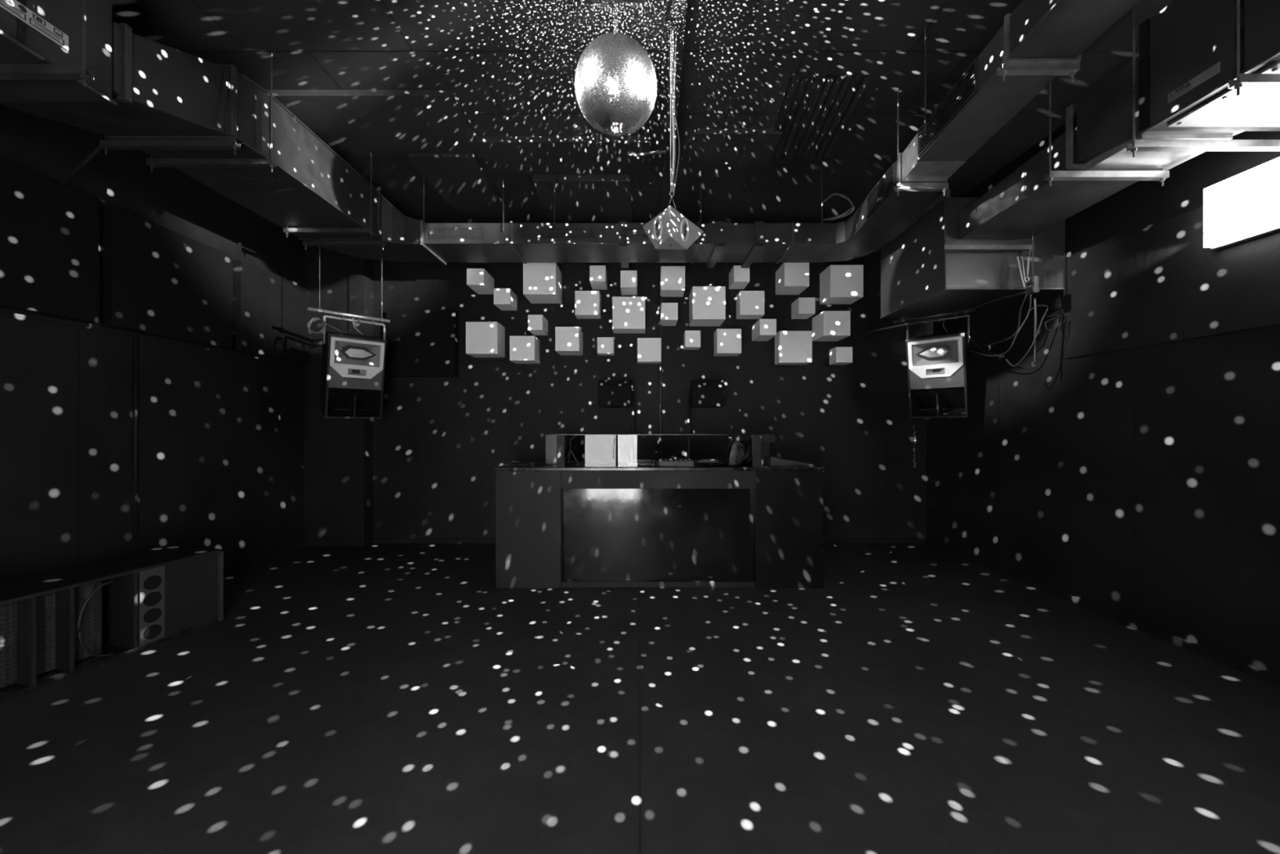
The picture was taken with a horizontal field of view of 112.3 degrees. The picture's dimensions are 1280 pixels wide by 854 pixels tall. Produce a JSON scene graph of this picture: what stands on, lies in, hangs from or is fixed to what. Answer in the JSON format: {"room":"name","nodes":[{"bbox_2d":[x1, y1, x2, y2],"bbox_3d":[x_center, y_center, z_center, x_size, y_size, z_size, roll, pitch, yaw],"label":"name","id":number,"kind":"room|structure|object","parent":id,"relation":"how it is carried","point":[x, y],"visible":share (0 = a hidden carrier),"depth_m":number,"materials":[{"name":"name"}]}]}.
{"room":"entertainment venue","nodes":[
{"label":"entertainment venue","id":0,"kind":"room"},
{"bbox_2d":[0,105,304,580],"bbox_3d":[-4.375,-0.590,2.520,0.150,4.250,6.340,0,0,0],"label":"wall","id":1,"kind":"structure","parent":0,"point":[221,431],"depth_m":3.71,"materials":[{"name":"paint"}]},
{"bbox_2d":[0,158,98,323],"bbox_3d":[-4.250,-1.285,2.615,0.100,0.960,1.430,0,0,0],"label":"acoustic panel","id":2,"kind":"object","parent":1,"relation":"attached to","point":[49,228],"visible":1,"depth_m":3.04,"materials":[{"name":"black fabric"}]},
{"bbox_2d":[133,336,137,534],"bbox_3d":[-4.280,0.075,3.640,0.022,1.680,0.022,0,0,22],"label":"conduit","id":3,"kind":"object","parent":1,"relation":"attached to","point":[135,339],"visible":1,"depth_m":3.63,"materials":[{"name":"metal"}]},
{"bbox_2d":[101,205,232,348],"bbox_3d":[-4.250,-1.285,3.925,0.100,0.960,1.010,0,0,0],"label":"acoustic panel","id":4,"kind":"object","parent":1,"relation":"attached to","point":[157,280],"visible":1,"depth_m":3.78,"materials":[{"name":"black fabric"}]},
{"bbox_2d":[223,541,306,576],"bbox_3d":[-4.282,1.500,3.250,0.035,0.070,4.500,0,0,0],"label":"baseboard","id":5,"kind":"structure","parent":1,"relation":"attached to","point":[254,562],"depth_m":4.86,"materials":[{"name":"black paint"}]},
{"bbox_2d":[232,259,310,363],"bbox_3d":[-4.250,-1.285,4.990,0.100,0.960,0.940,0,0,0],"label":"acoustic panel","id":6,"kind":"object","parent":1,"relation":"attached to","point":[271,316],"visible":0.91,"depth_m":4.86,"materials":[{"name":"black fabric"}]},
{"bbox_2d":[304,240,373,546],"bbox_3d":[-3.920,-0.590,5.595,0.760,4.250,0.190,0,0,0],"label":"pillar","id":7,"kind":"structure","parent":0,"point":[339,452],"depth_m":5.50,"materials":[{"name":"black paint"}]},
{"bbox_2d":[0,542,1279,853],"bbox_3d":[-0.250,1.610,2.520,8.400,0.150,6.640,0,0,0],"label":"floor","id":8,"kind":"structure","parent":0,"point":[373,698],"depth_m":2.25,"materials":[{"name":"concrete"}]},
{"bbox_2d":[0,544,223,702],"bbox_3d":[-3.749,1.252,2.736,0.566,0.567,1.504,0,0,12],"label":"loudspeaker","id":9,"kind":"object","parent":8,"relation":"on","point":[56,624],"visible":1,"depth_m":2.84,"materials":[{"name":"paint"}]},
{"bbox_2d":[0,601,17,688],"bbox_3d":[-3.682,1.248,2.379,0.010,0.495,0.275,0,0,12],"label":"speaker grille","id":10,"kind":"object","parent":9,"relation":"attached to","point":[8,612],"depth_m":2.48,"materials":[{"name":"metal"}]},
{"bbox_2d":[36,591,55,675],"bbox_3d":[-3.635,1.248,2.594,0.010,0.495,0.125,0,0,12],"label":"speaker grille","id":11,"kind":"object","parent":9,"relation":"attached to","point":[46,604],"depth_m":2.62,"materials":[{"name":"metal"}]},
{"bbox_2d":[74,581,102,662],"bbox_3d":[-3.598,1.248,2.763,0.010,0.495,0.178,0,0,12],"label":"speaker grille","id":12,"kind":"object","parent":9,"relation":"attached to","point":[91,629],"depth_m":2.79,"materials":[{"name":"metal"}]},
{"bbox_2d":[494,461,824,587],"bbox_3d":[0.186,0.960,4.450,3.138,1.150,0.760,0,0,0],"label":"booth","id":13,"kind":"object","parent":8,"relation":"on","point":[762,526],"visible":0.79,"depth_m":4.08,"materials":[{"name":"paint"}]},
{"bbox_2d":[545,433,566,464],"bbox_3d":[-0.882,0.230,4.540,0.175,0.310,0.280,0,0,0],"label":"monitor","id":14,"kind":"object","parent":13,"relation":"on","point":[550,439],"visible":0.57,"depth_m":4.40,"materials":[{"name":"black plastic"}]},
{"bbox_2d":[556,434,760,466],"bbox_3d":[0.180,0.228,4.120,1.955,0.314,0.040,0,0,0],"label":"dj equipment","id":15,"kind":"object","parent":13,"relation":"on","point":[572,450],"visible":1,"depth_m":4.11,"materials":[{"name":"plastic"}]},
{"bbox_2d":[494,461,824,471],"bbox_3d":[0.186,0.400,4.450,3.138,0.030,0.760,0,0,0],"label":"countertop","id":16,"kind":"structure","parent":13,"relation":"on","point":[538,465],"depth_m":4.07,"materials":[{"name":"paint"}]},
{"bbox_2d":[751,434,775,463],"bbox_3d":[1.310,0.235,4.610,0.220,0.300,0.220,0,0,0],"label":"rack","id":17,"kind":"object","parent":13,"relation":"on","point":[766,439],"visible":0.46,"depth_m":4.50,"materials":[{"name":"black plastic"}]},
{"bbox_2d":[763,455,813,466],"bbox_3d":[1.490,0.340,4.325,0.420,0.088,0.250,0,0,0],"label":"tray","id":18,"kind":"object","parent":13,"relation":"on","point":[768,460],"visible":1,"depth_m":4.20,"materials":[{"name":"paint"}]},
{"bbox_2d":[687,379,724,434],"bbox_3d":[0.801,0.475,5.299,0.398,2.080,0.438,0,0,0],"label":"speaker","id":19,"kind":"object","parent":8,"relation":"on","point":[704,393],"visible":0.88,"depth_m":5.08},
{"bbox_2d":[112,0,1173,222],"bbox_3d":[-0.250,-2.790,2.520,8.400,0.150,6.640,0,0,0],"label":"ceiling","id":20,"kind":"structure","parent":0,"point":[511,65],"depth_m":3.20,"materials":[{"name":"black paint"}]},
{"bbox_2d":[0,0,93,87],"bbox_3d":[-3.050,-2.135,1.960,1.060,1.160,0.040,0,0,0],"label":"hanger","id":21,"kind":"object","parent":20,"relation":"hanging from","point":[7,72],"visible":1,"depth_m":1.95,"materials":[{"name":"metal"}]},
{"bbox_2d":[0,0,117,105],"bbox_3d":[-3.239,-2.067,1.350,1.122,0.835,1.700,0,0,0],"label":"ventilation duct","id":22,"kind":"object","parent":21,"relation":"hanging from","point":[33,32],"visible":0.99,"depth_m":2.05,"materials":[{"name":"metal"}]},
{"bbox_2d":[0,0,64,46],"bbox_3d":[-2.691,-1.806,1.763,0.010,0.063,0.484,0,0,0],"label":"vent","id":23,"kind":"object","parent":22,"relation":"attached to","point":[16,10],"depth_m":1.90,"materials":[{"name":"black"}]},
{"bbox_2d":[146,53,276,172],"bbox_3d":[-3.115,-2.285,3.120,0.910,0.860,0.040,0,0,0],"label":"hanger","id":24,"kind":"object","parent":20,"relation":"hanging from","point":[152,162],"visible":0.94,"depth_m":3.10,"materials":[{"name":"metal"}]},
{"bbox_2d":[0,22,444,262],"bbox_3d":[-2.904,-2.070,3.643,1.232,0.719,2.875,0,0,0],"label":"ventilation duct","id":25,"kind":"object","parent":24,"relation":"hanging from","point":[161,91],"visible":0.85,"depth_m":3.06,"materials":[{"name":"metal"}]},
{"bbox_2d":[99,135,240,155],"bbox_3d":[-3.130,-1.885,2.860,0.900,0.140,0.040,0,0,0],"label":"hanger","id":26,"kind":"object","parent":25,"relation":"attached to","point":[108,144],"visible":0.94,"depth_m":2.84,"materials":[{"name":"metal"}]},
{"bbox_2d":[60,145,102,185],"bbox_3d":[-3.905,-1.840,3.005,0.733,0.128,0.018,0,0,23],"label":"rod","id":27,"kind":"object","parent":26,"relation":"attached to","point":[99,148],"visible":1,"depth_m":3.01,"materials":[{"name":"metal"}]},
{"bbox_2d":[302,235,386,249],"bbox_3d":[-3.060,-1.905,4.440,0.840,0.140,0.040,0,0,0],"label":"hanger","id":28,"kind":"object","parent":25,"relation":"attached to","point":[305,243],"visible":0.94,"depth_m":4.42,"materials":[{"name":"metal"}]},
{"bbox_2d":[307,245,390,325],"bbox_3d":[-3.170,-1.545,4.705,0.756,0.790,0.060,0,0,-44],"label":"bar","id":29,"kind":"object","parent":25,"relation":"hanging from","point":[319,310],"visible":0.98,"depth_m":4.68,"materials":[{"name":"metal"}]},
{"bbox_2d":[320,315,386,418],"bbox_3d":[-3.230,-0.640,4.827,0.584,1.093,0.597,0,0,-44],"label":"loudspeaker","id":30,"kind":"object","parent":29,"relation":"hanging from","point":[353,371],"visible":1,"depth_m":4.73,"materials":[{"name":"grey"}]},
{"bbox_2d":[306,317,326,333],"bbox_3d":[-3.393,-1.060,4.500,0.178,0.173,0.052,0,0,0],"label":"coiled cable","id":31,"kind":"object","parent":30,"relation":"hanging from","point":[313,319],"visible":0.91,"depth_m":4.49,"materials":[{"name":"grey plastic"}]},
{"bbox_2d":[283,151,374,237],"bbox_3d":[-3.030,-2.280,4.180,0.860,0.870,0.040,0,0,0],"label":"hanger","id":32,"kind":"object","parent":20,"relation":"hanging from","point":[286,230],"visible":0.88,"depth_m":4.16,"materials":[{"name":"metal"}]},
{"bbox_2d":[266,89,479,151],"bbox_3d":[-2.250,-2.689,3.800,1.500,0.049,0.700,0,0,0],"label":"board","id":33,"kind":"object","parent":20,"relation":"attached to","point":[344,120],"visible":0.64,"depth_m":3.70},
{"bbox_2d":[408,153,508,214],"bbox_3d":[-1.975,-2.695,4.825,0.650,0.039,1.150,0,0,0],"label":"board","id":34,"kind":"object","parent":20,"relation":"attached to","point":[460,180],"visible":1,"depth_m":4.68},
{"bbox_2d":[554,173,555,231],"bbox_3d":[-0.900,-2.390,4.520,0.010,0.650,0.012,0,0,0],"label":"rod","id":35,"kind":"object","parent":20,"relation":"hanging from","point":[554,174],"visible":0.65,"depth_m":4.52,"materials":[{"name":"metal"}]},
{"bbox_2d":[420,220,835,267],"bbox_3d":[-0.120,-2.050,4.865,4.400,0.270,0.670,0,0,0],"label":"ventilation duct","id":36,"kind":"object","parent":35,"relation":"hanging from","point":[624,242],"visible":0.92,"depth_m":4.55,"materials":[{"name":"metal"}]},
{"bbox_2d":[474,136,650,173],"bbox_3d":[-0.725,-2.684,4.250,1.650,0.059,0.500,0,0,0],"label":"board","id":37,"kind":"object","parent":20,"relation":"attached to","point":[501,154],"visible":0.89,"depth_m":4.18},
{"bbox_2d":[533,173,631,221],"bbox_3d":[-0.625,-2.675,5.050,1.050,0.079,0.900,0,0,0],"label":"board","id":38,"kind":"object","parent":20,"relation":"attached to","point":[578,197],"visible":1,"depth_m":4.88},
{"bbox_2d":[592,0,652,13],"bbox_3d":[-0.105,-2.635,2.600,0.360,0.159,0.140,0,0,0],"label":"motor","id":39,"kind":"object","parent":20,"relation":"attached to","point":[607,6],"visible":1,"depth_m":2.60,"materials":[{"name":"metal"}]},
{"bbox_2d":[574,4,657,137],"bbox_3d":[-0.145,-2.195,2.600,0.495,0.779,0.494,0,0,-25],"label":"ball","id":40,"kind":"object","parent":39,"relation":"hanging from","point":[615,83],"visible":1,"depth_m":2.44,"materials":[{"name":"grey"}]},
{"bbox_2d":[662,0,687,211],"bbox_3d":[0.240,-2.645,2.525,0.090,0.140,6.315,0,0,2],"label":"cable","id":41,"kind":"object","parent":20,"relation":"attached to","point":[678,7],"depth_m":3.33,"materials":[{"name":"paint"}]},
{"bbox_2d":[629,150,666,156],"bbox_3d":[0.070,-2.565,4.025,0.344,0.030,0.030,0,0,8],"label":"bracket arm","id":42,"kind":"object","parent":41,"relation":"attached to","point":[660,152],"visible":1,"depth_m":4.02,"materials":[{"name":"metal"}]},
{"bbox_2d":[663,10,680,35],"bbox_3d":[0.207,-2.590,2.750,0.105,0.070,0.100,0,0,0],"label":"clamp","id":43,"kind":"object","parent":41,"relation":"attached to","point":[670,24],"visible":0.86,"depth_m":2.72,"materials":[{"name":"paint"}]},
{"bbox_2d":[670,30,675,192],"bbox_3d":[0.239,-2.232,3.084,0.042,0.738,0.692,0,0,4],"label":"cable","id":44,"kind":"object","parent":43,"relation":"hanging from","point":[672,38],"visible":0.94,"depth_m":3.08,"materials":[{"name":"grey plastic"}]},
{"bbox_2d":[672,31,679,195],"bbox_3d":[0.267,-2.223,3.084,0.051,0.749,0.679,0,0,4],"label":"cable","id":45,"kind":"object","parent":43,"relation":"hanging from","point":[676,31],"visible":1,"depth_m":3.08,"materials":[{"name":"grey plastic"}]},
{"bbox_2d":[642,191,703,249],"bbox_3d":[0.281,-1.688,3.702,0.402,0.386,0.554,0,0,43],"label":"speaker","id":46,"kind":"object","parent":41,"relation":"hanging from","point":[669,229],"visible":1,"depth_m":3.50},
{"bbox_2d":[688,128,782,164],"bbox_3d":[0.900,-2.689,4.125,0.800,0.049,0.450,0,0,0],"label":"board","id":47,"kind":"object","parent":20,"relation":"attached to","point":[709,146],"visible":0.93,"depth_m":4.07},
{"bbox_2d":[770,74,870,159],"bbox_3d":[1.510,-2.701,3.800,0.617,0.036,1.067,0,0,6],"label":"sheet","id":48,"kind":"object","parent":20,"relation":"attached to","point":[814,111],"visible":0.98,"depth_m":3.67,"materials":[{"name":"paint"}]},
{"bbox_2d":[893,88,948,195],"bbox_3d":[2.255,-2.285,3.440,0.410,0.860,0.040,0,0,0],"label":"hanger","id":49,"kind":"object","parent":20,"relation":"hanging from","point":[899,188],"visible":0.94,"depth_m":3.43,"materials":[{"name":"metal"}]},
{"bbox_2d":[815,0,1140,262],"bbox_3d":[2.255,-2.055,3.120,0.607,0.250,3.888,0,0,4],"label":"ventilation duct","id":50,"kind":"object","parent":49,"relation":"hanging from","point":[980,104],"visible":0.99,"depth_m":2.66,"materials":[{"name":"metal"}]},
{"bbox_2d":[996,54,1079,81],"bbox_3d":[2.135,-1.925,2.300,0.410,0.140,0.040,0,0,0],"label":"hanger","id":51,"kind":"object","parent":50,"relation":"attached to","point":[1007,69],"visible":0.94,"depth_m":2.29,"materials":[{"name":"metal"}]},
{"bbox_2d":[924,24,926,137],"bbox_3d":[1.930,-2.340,2.900,0.010,0.750,0.012,0,0,0],"label":"rod","id":52,"kind":"object","parent":20,"relation":"hanging from","point":[925,25],"visible":1,"depth_m":2.90,"materials":[{"name":"metal"}]},
{"bbox_2d":[941,191,1034,255],"bbox_3d":[3.030,-2.105,3.740,0.780,1.220,0.040,0,0,0],"label":"hanger","id":53,"kind":"object","parent":20,"relation":"hanging from","point":[945,248],"visible":0.88,"depth_m":3.72,"materials":[{"name":"metal"}]},
{"bbox_2d":[1044,81,1169,186],"bbox_3d":[2.990,-2.130,2.750,0.760,1.170,0.040,0,0,0],"label":"hanger","id":54,"kind":"object","parent":20,"relation":"hanging from","point":[1161,175],"visible":0.88,"depth_m":2.73,"materials":[{"name":"metal"}]},
{"bbox_2d":[959,56,1243,239],"bbox_3d":[3.135,-1.890,3.110,0.634,0.470,1.380,0,0,0],"label":"ventilation duct","id":55,"kind":"object","parent":54,"relation":"hanging from","point":[1023,202],"visible":0.7,"depth_m":2.89,"materials":[{"name":"metal"}]},
{"bbox_2d":[1024,229,1039,294],"bbox_3d":[3.297,-1.395,3.620,0.104,0.541,0.070,0,0,0],"label":"cable","id":56,"kind":"object","parent":55,"relation":"hanging from","point":[1032,282],"visible":1,"depth_m":3.62,"materials":[{"name":"black plastic"}]},
{"bbox_2d":[863,291,1026,333],"bbox_3d":[3.082,-1.178,4.588,0.117,0.085,1.868,0,0,-15],"label":"cable","id":57,"kind":"object","parent":56,"relation":"hanging from","point":[1023,292],"visible":0.94,"depth_m":4.33,"materials":[{"name":"black plastic"}]},
{"bbox_2d":[1004,304,1048,366],"bbox_3d":[3.369,-0.792,3.723,0.305,0.522,0.068,0,0,20],"label":"cable","id":58,"kind":"object","parent":56,"relation":"hanging from","point":[1046,306],"visible":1,"depth_m":3.70,"materials":[{"name":"black plastic"}]},
{"bbox_2d":[1033,297,1036,364],"bbox_3d":[3.419,-0.828,3.709,0.022,0.571,0.046,0,0,42],"label":"hanging cable","id":59,"kind":"object","parent":56,"relation":"hanging from","point":[1034,299],"visible":1,"depth_m":3.71,"materials":[{"name":"black plastic"}]},
{"bbox_2d":[1126,4,1279,157],"bbox_3d":[3.255,-2.125,2.440,0.930,1.180,0.040,0,0,0],"label":"hanger","id":60,"kind":"object","parent":20,"relation":"hanging from","point":[1137,144],"visible":1,"depth_m":2.42,"materials":[{"name":"metal"}]},
{"bbox_2d":[1227,0,1279,96],"bbox_3d":[3.245,-2.130,2.000,0.950,1.170,0.040,0,0,0],"label":"hanger","id":61,"kind":"object","parent":20,"relation":"hanging from","point":[1244,81],"visible":1,"depth_m":2.00,"materials":[{"name":"metal"}]},
{"bbox_2d":[1138,0,1279,134],"bbox_3d":[3.217,-1.955,1.510,0.806,0.620,1.820,0,0,0],"label":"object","id":62,"kind":"object","parent":61,"relation":"hanging from","point":[1188,50],"visible":1,"depth_m":2.21,"materials":[{"name":"paint"}]},
{"bbox_2d":[1168,64,1217,101],"bbox_3d":[2.819,-1.752,2.188,0.010,0.046,0.191,0,0,0],"label":"print","id":63,"kind":"object","parent":62,"relation":"attached to","point":[1210,73],"depth_m":2.18,"materials":[{"name":"black"}]},
{"bbox_2d":[373,222,926,537],"bbox_3d":[-0.250,-0.590,5.765,8.400,4.250,0.150,0,0,0],"label":"wall","id":64,"kind":"structure","parent":0,"point":[439,443],"depth_m":5.69,"materials":[{"name":"black paint"}]},
{"bbox_2d":[386,309,458,377],"bbox_3d":[-2.850,-1.095,5.630,0.900,0.860,0.120,0,0,0],"label":"acoustic panel","id":65,"kind":"object","parent":64,"relation":"attached to","point":[420,343],"visible":1,"depth_m":5.57,"materials":[{"name":"black fabric"}]},
{"bbox_2d":[466,268,493,293],"bbox_3d":[-2.040,-1.861,5.500,0.212,0.204,0.379,0,0,0],"label":"cube","id":66,"kind":"object","parent":64,"relation":"attached to","point":[479,280],"visible":0.91,"depth_m":5.33,"materials":[{"name":"white paint"}]},
{"bbox_2d":[466,321,504,357],"bbox_3d":[-1.991,-1.122,5.540,0.398,0.402,0.299,0,0,0],"label":"cube","id":67,"kind":"object","parent":64,"relation":"attached to","point":[483,339],"visible":1,"depth_m":5.39,"materials":[{"name":"white paint"}]},
{"bbox_2d":[493,288,516,310],"bbox_3d":[-1.734,-1.643,5.540,0.210,0.198,0.299,0,0,0],"label":"cube","id":68,"kind":"object","parent":64,"relation":"attached to","point":[504,299],"visible":1,"depth_m":5.39,"materials":[{"name":"white paint"}]},
{"bbox_2d":[509,335,539,364],"bbox_3d":[-1.487,-0.994,5.550,0.314,0.311,0.279,0,0,0],"label":"cube","id":69,"kind":"object","parent":64,"relation":"attached to","point":[523,349],"visible":1,"depth_m":5.41,"materials":[{"name":"white paint"}]},
{"bbox_2d":[528,315,547,335],"bbox_3d":[-1.312,-1.310,5.529,0.182,0.191,0.319,0,0,0],"label":"cube","id":70,"kind":"object","parent":64,"relation":"attached to","point":[537,324],"visible":1,"depth_m":5.37,"materials":[{"name":"white paint"}]},
{"bbox_2d":[523,262,561,303],"bbox_3d":[-1.240,-1.838,5.489,0.406,0.403,0.399,0,0,0],"label":"cube","id":71,"kind":"object","parent":64,"relation":"attached to","point":[542,282],"visible":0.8,"depth_m":5.29,"materials":[{"name":"white paint"}]},
{"bbox_2d":[555,326,582,355],"bbox_3d":[-0.908,-1.100,5.519,0.299,0.302,0.339,0,0,0],"label":"cube","id":72,"kind":"object","parent":64,"relation":"attached to","point":[568,340],"visible":1,"depth_m":5.35,"materials":[{"name":"white paint"}]},
{"bbox_2d":[574,290,600,318],"bbox_3d":[-0.676,-1.589,5.590,0.313,0.310,0.199,0,0,0],"label":"cube","id":73,"kind":"object","parent":64,"relation":"attached to","point":[587,303],"visible":1,"depth_m":5.49,"materials":[{"name":"white paint"}]},
{"bbox_2d":[589,265,607,289],"bbox_3d":[-0.531,-1.920,5.524,0.200,0.200,0.329,0,0,0],"label":"cube","id":74,"kind":"object","parent":64,"relation":"attached to","point":[597,273],"visible":1,"depth_m":5.36,"materials":[{"name":"white paint"}]},
{"bbox_2d":[597,337,613,355],"bbox_3d":[-0.447,-1.052,5.609,0.209,0.209,0.159,0,0,0],"label":"cube","id":75,"kind":"object","parent":64,"relation":"attached to","point":[605,344],"visible":1,"depth_m":5.53,"materials":[{"name":"white paint"}]},
{"bbox_2d":[597,379,634,434],"bbox_3d":[-0.286,0.475,5.299,0.428,2.080,0.438,0,0,0],"label":"speaker","id":76,"kind":"object","parent":64,"relation":"attached to","point":[611,393],"visible":0.88,"depth_m":5.08},
{"bbox_2d":[612,296,644,333],"bbox_3d":[-0.141,-1.444,5.554,0.413,0.407,0.269,0,0,0],"label":"cube","id":77,"kind":"object","parent":64,"relation":"attached to","point":[628,312],"visible":1,"depth_m":5.42,"materials":[{"name":"white paint"}]},
{"bbox_2d":[620,270,636,295],"bbox_3d":[-0.141,-1.849,5.524,0.206,0.211,0.329,0,0,0],"label":"cube","id":78,"kind":"object","parent":64,"relation":"attached to","point":[628,277],"visible":1,"depth_m":5.36,"materials":[{"name":"white paint"}]},
{"bbox_2d":[372,537,926,542],"bbox_3d":[0.130,1.505,5.675,7.340,0.060,0.030,0,0,0],"label":"baseboard","id":79,"kind":"structure","parent":64,"relation":"attached to","point":[374,540],"depth_m":5.66,"materials":[{"name":"black paint"}]},
{"bbox_2d":[637,337,661,363],"bbox_3d":[0.119,-0.993,5.604,0.305,0.305,0.169,0,0,0],"label":"cube","id":80,"kind":"object","parent":64,"relation":"attached to","point":[649,349],"visible":1,"depth_m":5.52,"materials":[{"name":"white paint"}]},
{"bbox_2d":[658,270,662,434],"bbox_3d":[0.270,-0.290,5.660,0.044,3.550,0.044,0,0,0],"label":"pipe","id":81,"kind":"object","parent":64,"relation":"attached to","point":[660,295],"visible":0.47,"depth_m":5.64,"materials":[{"name":"metal"}]},
{"bbox_2d":[660,302,677,325],"bbox_3d":[0.370,-1.446,5.524,0.206,0.214,0.329,0,0,0],"label":"cube","id":82,"kind":"object","parent":64,"relation":"attached to","point":[668,311],"visible":1,"depth_m":5.36,"materials":[{"name":"white paint"}]},
{"bbox_2d":[660,266,684,297],"bbox_3d":[0.416,-1.875,5.545,0.305,0.302,0.289,0,0,0],"label":"cube","id":83,"kind":"object","parent":64,"relation":"attached to","point":[672,277],"visible":1,"depth_m":5.40,"materials":[{"name":"white paint"}]},
{"bbox_2d":[683,330,700,349],"bbox_3d":[0.678,-1.131,5.595,0.199,0.214,0.189,0,0,0],"label":"cube","id":84,"kind":"object","parent":64,"relation":"attached to","point":[691,339],"visible":1,"depth_m":5.50,"materials":[{"name":"white paint"}]},
{"bbox_2d":[688,286,725,326],"bbox_3d":[0.855,-1.538,5.500,0.407,0.407,0.379,0,0,0],"label":"cube","id":85,"kind":"object","parent":64,"relation":"attached to","point":[707,304],"visible":1,"depth_m":5.31,"materials":[{"name":"white paint"}]},
{"bbox_2d":[713,328,741,355],"bbox_3d":[1.134,-1.093,5.569,0.310,0.310,0.239,0,0,0],"label":"cube","id":86,"kind":"object","parent":64,"relation":"attached to","point":[726,342],"visible":1,"depth_m":5.45,"materials":[{"name":"white paint"}]},
{"bbox_2d":[728,265,749,288],"bbox_3d":[1.278,-1.929,5.540,0.201,0.204,0.299,0,0,0],"label":"cube","id":87,"kind":"object","parent":64,"relation":"attached to","point":[739,277],"visible":0.89,"depth_m":5.39,"materials":[{"name":"white paint"}]},
{"bbox_2d":[736,290,764,319],"bbox_3d":[1.432,-1.583,5.580,0.312,0.309,0.219,0,0,0],"label":"cube","id":88,"kind":"object","parent":64,"relation":"attached to","point":[749,304],"visible":1,"depth_m":5.47,"materials":[{"name":"white paint"}]},
{"bbox_2d":[751,319,776,341],"bbox_3d":[1.586,-1.237,5.500,0.206,0.201,0.379,0,0,0],"label":"cube","id":89,"kind":"object","parent":64,"relation":"attached to","point":[763,330],"visible":1,"depth_m":5.31,"materials":[{"name":"white paint"}]},
{"bbox_2d":[775,262,808,294],"bbox_3d":[1.950,-1.903,5.510,0.309,0.304,0.359,0,0,0],"label":"cube","id":90,"kind":"object","parent":64,"relation":"attached to","point":[791,278],"visible":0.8,"depth_m":5.33,"materials":[{"name":"white paint"}]},
{"bbox_2d":[774,330,812,364],"bbox_3d":[1.995,-1.027,5.590,0.418,0.406,0.199,0,0,0],"label":"cube","id":91,"kind":"object","parent":64,"relation":"attached to","point":[791,347],"visible":0.91,"depth_m":5.49,"materials":[{"name":"white paint"}]},
{"bbox_2d":[791,297,815,319],"bbox_3d":[2.111,-1.533,5.554,0.208,0.205,0.269,0,0,0],"label":"cube","id":92,"kind":"object","parent":64,"relation":"attached to","point":[802,308],"visible":1,"depth_m":5.42,"materials":[{"name":"white paint"}]},
{"bbox_2d":[812,311,850,341],"bbox_3d":[2.449,-1.289,5.510,0.333,0.306,0.359,0,0,0],"label":"cube","id":93,"kind":"object","parent":64,"relation":"attached to","point":[827,326],"visible":0.96,"depth_m":5.33,"materials":[{"name":"white paint"}]},
{"bbox_2d":[829,346,852,364],"bbox_3d":[2.616,-0.925,5.590,0.210,0.201,0.199,0,0,0],"label":"cube","id":94,"kind":"object","parent":64,"relation":"attached to","point":[837,355],"visible":1,"depth_m":5.49,"materials":[{"name":"white paint"}]},
{"bbox_2d":[819,265,863,304],"bbox_3d":[2.590,-1.828,5.529,0.415,0.403,0.319,0,0,0],"label":"cube","id":95,"kind":"object","parent":64,"relation":"attached to","point":[838,284],"visible":1,"depth_m":5.37,"materials":[{"name":"white paint"}]},
{"bbox_2d":[926,115,1279,675],"bbox_3d":[3.875,-0.590,2.520,0.150,4.250,6.340,0,0,0],"label":"wall","id":96,"kind":"structure","parent":0,"point":[1142,484],"depth_m":3.31,"materials":[{"name":"black paint"}]},
{"bbox_2d":[880,189,1065,318],"bbox_3d":[3.249,-1.675,4.329,1.081,0.901,1.042,0,0,0],"label":"box","id":97,"kind":"object","parent":96,"relation":"attached to","point":[917,279],"visible":0.58,"depth_m":3.93,"materials":[{"name":"metal"}]},
{"bbox_2d":[893,309,975,324],"bbox_3d":[3.246,-1.208,4.763,0.756,0.103,0.060,0,0,44],"label":"bar","id":98,"kind":"object","parent":97,"relation":"attached to","point":[904,320],"visible":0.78,"depth_m":4.80,"materials":[{"name":"metal"}]},
{"bbox_2d":[905,314,972,417],"bbox_3d":[3.366,-0.647,4.827,0.584,1.093,0.597,0,0,44],"label":"loudspeaker","id":99,"kind":"object","parent":97,"relation":"hanging from","point":[939,365],"visible":0.96,"depth_m":4.72,"materials":[{"name":"grey"}]},
{"bbox_2d":[966,293,1027,346],"bbox_3d":[3.430,-0.982,4.145,0.064,0.362,0.915,0,0,8],"label":"cable","id":100,"kind":"object","parent":99,"relation":"hanging from","point":[1026,295],"visible":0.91,"depth_m":3.88,"materials":[{"name":"black plastic"}]},
{"bbox_2d":[965,294,1031,356],"bbox_3d":[3.378,-0.905,4.099,0.073,0.488,0.808,0,0,1],"label":"cable","id":101,"kind":"object","parent":99,"relation":"hanging from","point":[1030,298],"visible":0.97,"depth_m":3.82,"materials":[{"name":"black plastic"}]},
{"bbox_2d":[925,538,1279,687],"bbox_3d":[3.785,1.505,3.330,0.030,0.060,4.660,0,0,0],"label":"baseboard","id":102,"kind":"structure","parent":96,"relation":"attached to","point":[1260,673],"depth_m":3.27,"materials":[{"name":"black paint"}]},
{"bbox_2d":[1063,205,1279,359],"bbox_3d":[3.785,-1.045,2.460,0.030,0.880,2.720,0,0,0],"label":"board","id":103,"kind":"object","parent":96,"relation":"attached to","point":[1158,283],"visible":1,"depth_m":3.07,"materials":[{"name":"black paint"}]},
{"bbox_2d":[1203,156,1279,249],"bbox_3d":[3.716,-1.355,2.275,0.107,0.400,1.050,0,0,0],"label":"light","id":104,"kind":"object","parent":103,"relation":"attached to","point":[1244,206],"visible":1,"depth_m":2.61,"materials":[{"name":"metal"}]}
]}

